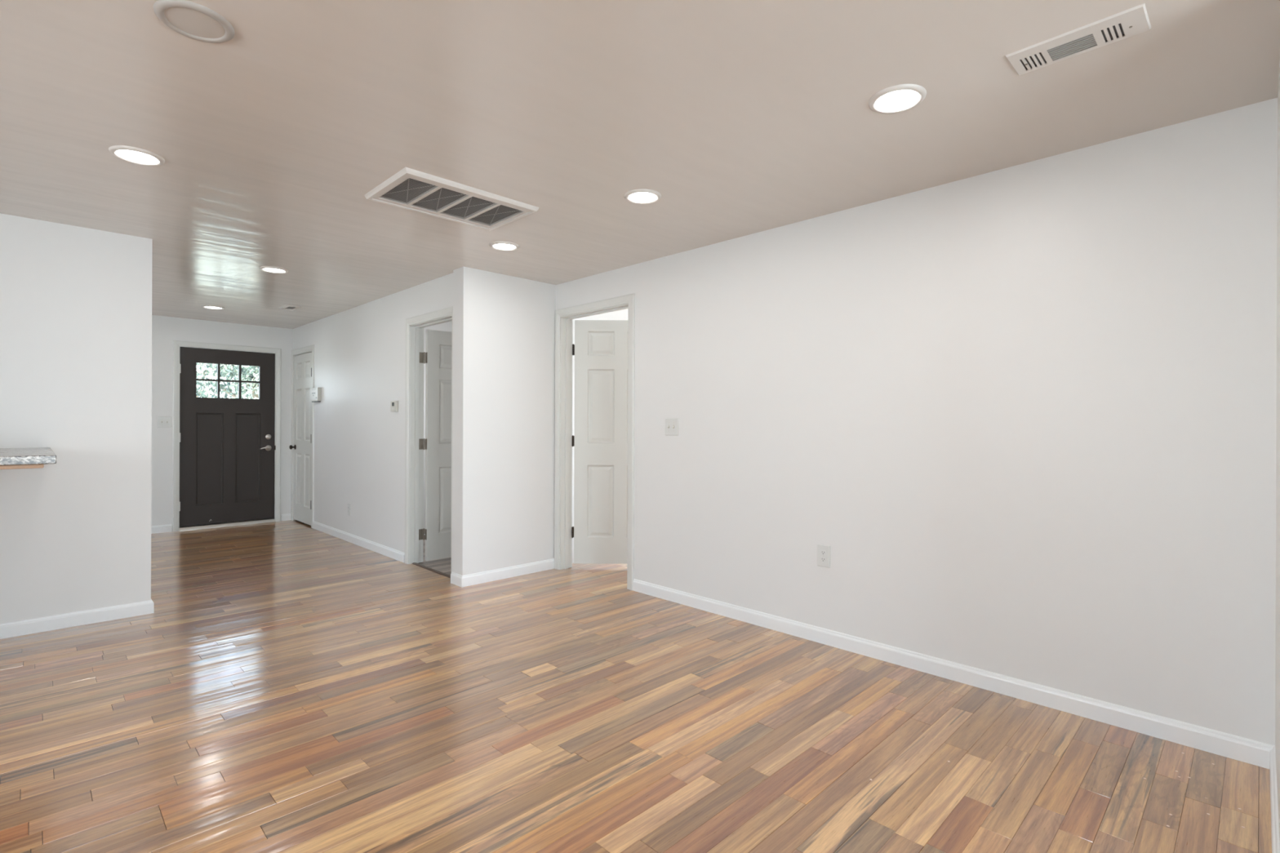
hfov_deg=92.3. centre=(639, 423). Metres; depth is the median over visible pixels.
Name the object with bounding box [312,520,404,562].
baseboard
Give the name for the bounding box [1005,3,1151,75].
ceiling vent
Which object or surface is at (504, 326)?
wall
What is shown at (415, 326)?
trim
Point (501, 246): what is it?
recessed light
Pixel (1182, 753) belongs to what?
floor
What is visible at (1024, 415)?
wall
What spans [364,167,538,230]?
ceiling vent
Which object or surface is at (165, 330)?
wall
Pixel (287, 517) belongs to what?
baseboard
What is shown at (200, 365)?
leafy tree
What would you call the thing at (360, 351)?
wall
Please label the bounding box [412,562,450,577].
threshold
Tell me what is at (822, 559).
receptacle
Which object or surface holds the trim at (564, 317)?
attached to the wall at (1024, 415)
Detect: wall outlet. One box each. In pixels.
[347,502,351,515]
[817,544,830,568]
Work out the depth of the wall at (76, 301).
3.75 m
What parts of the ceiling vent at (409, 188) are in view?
louvre panel, louvre panel, louvre panel, louvre panel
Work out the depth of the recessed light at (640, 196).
3.21 m
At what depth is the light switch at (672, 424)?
4.33 m
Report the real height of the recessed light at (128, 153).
0.011 m
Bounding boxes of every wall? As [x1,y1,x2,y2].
[0,213,152,623]
[151,315,293,531]
[293,272,453,552]
[423,320,452,528]
[452,266,555,575]
[555,97,1277,745]
[572,308,628,563]
[1275,58,1279,842]
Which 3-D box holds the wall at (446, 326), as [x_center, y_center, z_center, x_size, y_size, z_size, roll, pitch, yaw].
[-1.630,0.021,6.240,1.469,2.440,2.281,0,0,-45]
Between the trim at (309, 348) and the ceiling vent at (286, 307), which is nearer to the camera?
the ceiling vent at (286, 307)
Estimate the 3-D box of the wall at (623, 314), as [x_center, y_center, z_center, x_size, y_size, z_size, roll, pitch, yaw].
[1.559,0.033,5.426,3.186,2.440,11.912,0,0,-45]
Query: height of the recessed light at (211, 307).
0.011 m
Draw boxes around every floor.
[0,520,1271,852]
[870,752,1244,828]
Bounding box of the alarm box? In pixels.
[311,386,321,402]
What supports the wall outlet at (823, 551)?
attached to the wall at (1024, 415)
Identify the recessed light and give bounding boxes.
[108,145,164,165]
[153,0,235,43]
[201,305,224,309]
[259,266,288,273]
[489,241,519,250]
[623,188,661,204]
[868,84,926,113]
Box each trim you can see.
[172,340,280,531]
[290,344,314,528]
[404,306,453,573]
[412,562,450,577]
[554,293,635,590]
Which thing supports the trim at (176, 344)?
attached to the wall at (165, 330)
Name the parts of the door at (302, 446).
knob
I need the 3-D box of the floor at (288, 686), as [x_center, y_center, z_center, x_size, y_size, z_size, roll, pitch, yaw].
[-0.887,1.271,3.020,9.800,0.058,11.932,0,0,-45]
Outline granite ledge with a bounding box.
[0,447,56,469]
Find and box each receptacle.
[820,550,826,555]
[820,557,826,561]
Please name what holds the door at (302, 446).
in the wall at (360, 351)
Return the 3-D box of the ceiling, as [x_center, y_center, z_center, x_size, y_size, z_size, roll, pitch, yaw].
[-0.884,-1.256,3.027,10.040,0.120,12.192,0,0,-45]
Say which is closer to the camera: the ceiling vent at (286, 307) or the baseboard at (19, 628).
the baseboard at (19, 628)
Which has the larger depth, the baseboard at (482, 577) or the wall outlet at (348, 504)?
the wall outlet at (348, 504)
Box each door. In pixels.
[179,346,275,526]
[288,351,311,525]
[418,328,452,560]
[571,320,628,564]
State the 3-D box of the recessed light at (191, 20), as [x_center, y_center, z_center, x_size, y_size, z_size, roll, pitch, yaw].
[-1.323,-1.192,1.831,0.196,0.011,0.196,0,0,-45]
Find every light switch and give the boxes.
[157,416,171,427]
[665,417,679,435]
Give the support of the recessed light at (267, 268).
in the ceiling
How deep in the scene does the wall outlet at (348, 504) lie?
6.44 m
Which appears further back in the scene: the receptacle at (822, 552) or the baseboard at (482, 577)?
the baseboard at (482, 577)
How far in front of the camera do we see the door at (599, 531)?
5.33 m
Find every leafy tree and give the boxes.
[196,363,252,398]
[196,363,258,399]
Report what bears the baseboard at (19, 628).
attached to the wall at (76, 301)
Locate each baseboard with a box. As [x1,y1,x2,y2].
[0,599,154,639]
[151,524,171,533]
[281,513,291,520]
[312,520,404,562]
[450,558,554,587]
[632,578,1279,852]
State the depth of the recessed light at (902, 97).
2.24 m
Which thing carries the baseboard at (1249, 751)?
attached to the wall at (1024, 415)
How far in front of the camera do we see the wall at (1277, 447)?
1.99 m
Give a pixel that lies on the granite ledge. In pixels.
(10, 458)
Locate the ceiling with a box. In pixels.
[0,0,1279,328]
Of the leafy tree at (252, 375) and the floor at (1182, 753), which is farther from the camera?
the leafy tree at (252, 375)
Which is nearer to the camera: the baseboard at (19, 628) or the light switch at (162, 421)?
the baseboard at (19, 628)
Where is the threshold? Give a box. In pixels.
[179,518,275,530]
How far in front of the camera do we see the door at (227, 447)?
7.37 m
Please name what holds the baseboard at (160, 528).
attached to the wall at (165, 330)
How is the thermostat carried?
attached to the wall at (360, 351)
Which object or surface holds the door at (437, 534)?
in the wall at (360, 351)
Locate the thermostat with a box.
[390,400,399,412]
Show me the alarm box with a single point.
(316, 393)
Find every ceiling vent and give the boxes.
[278,304,301,310]
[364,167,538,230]
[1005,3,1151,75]

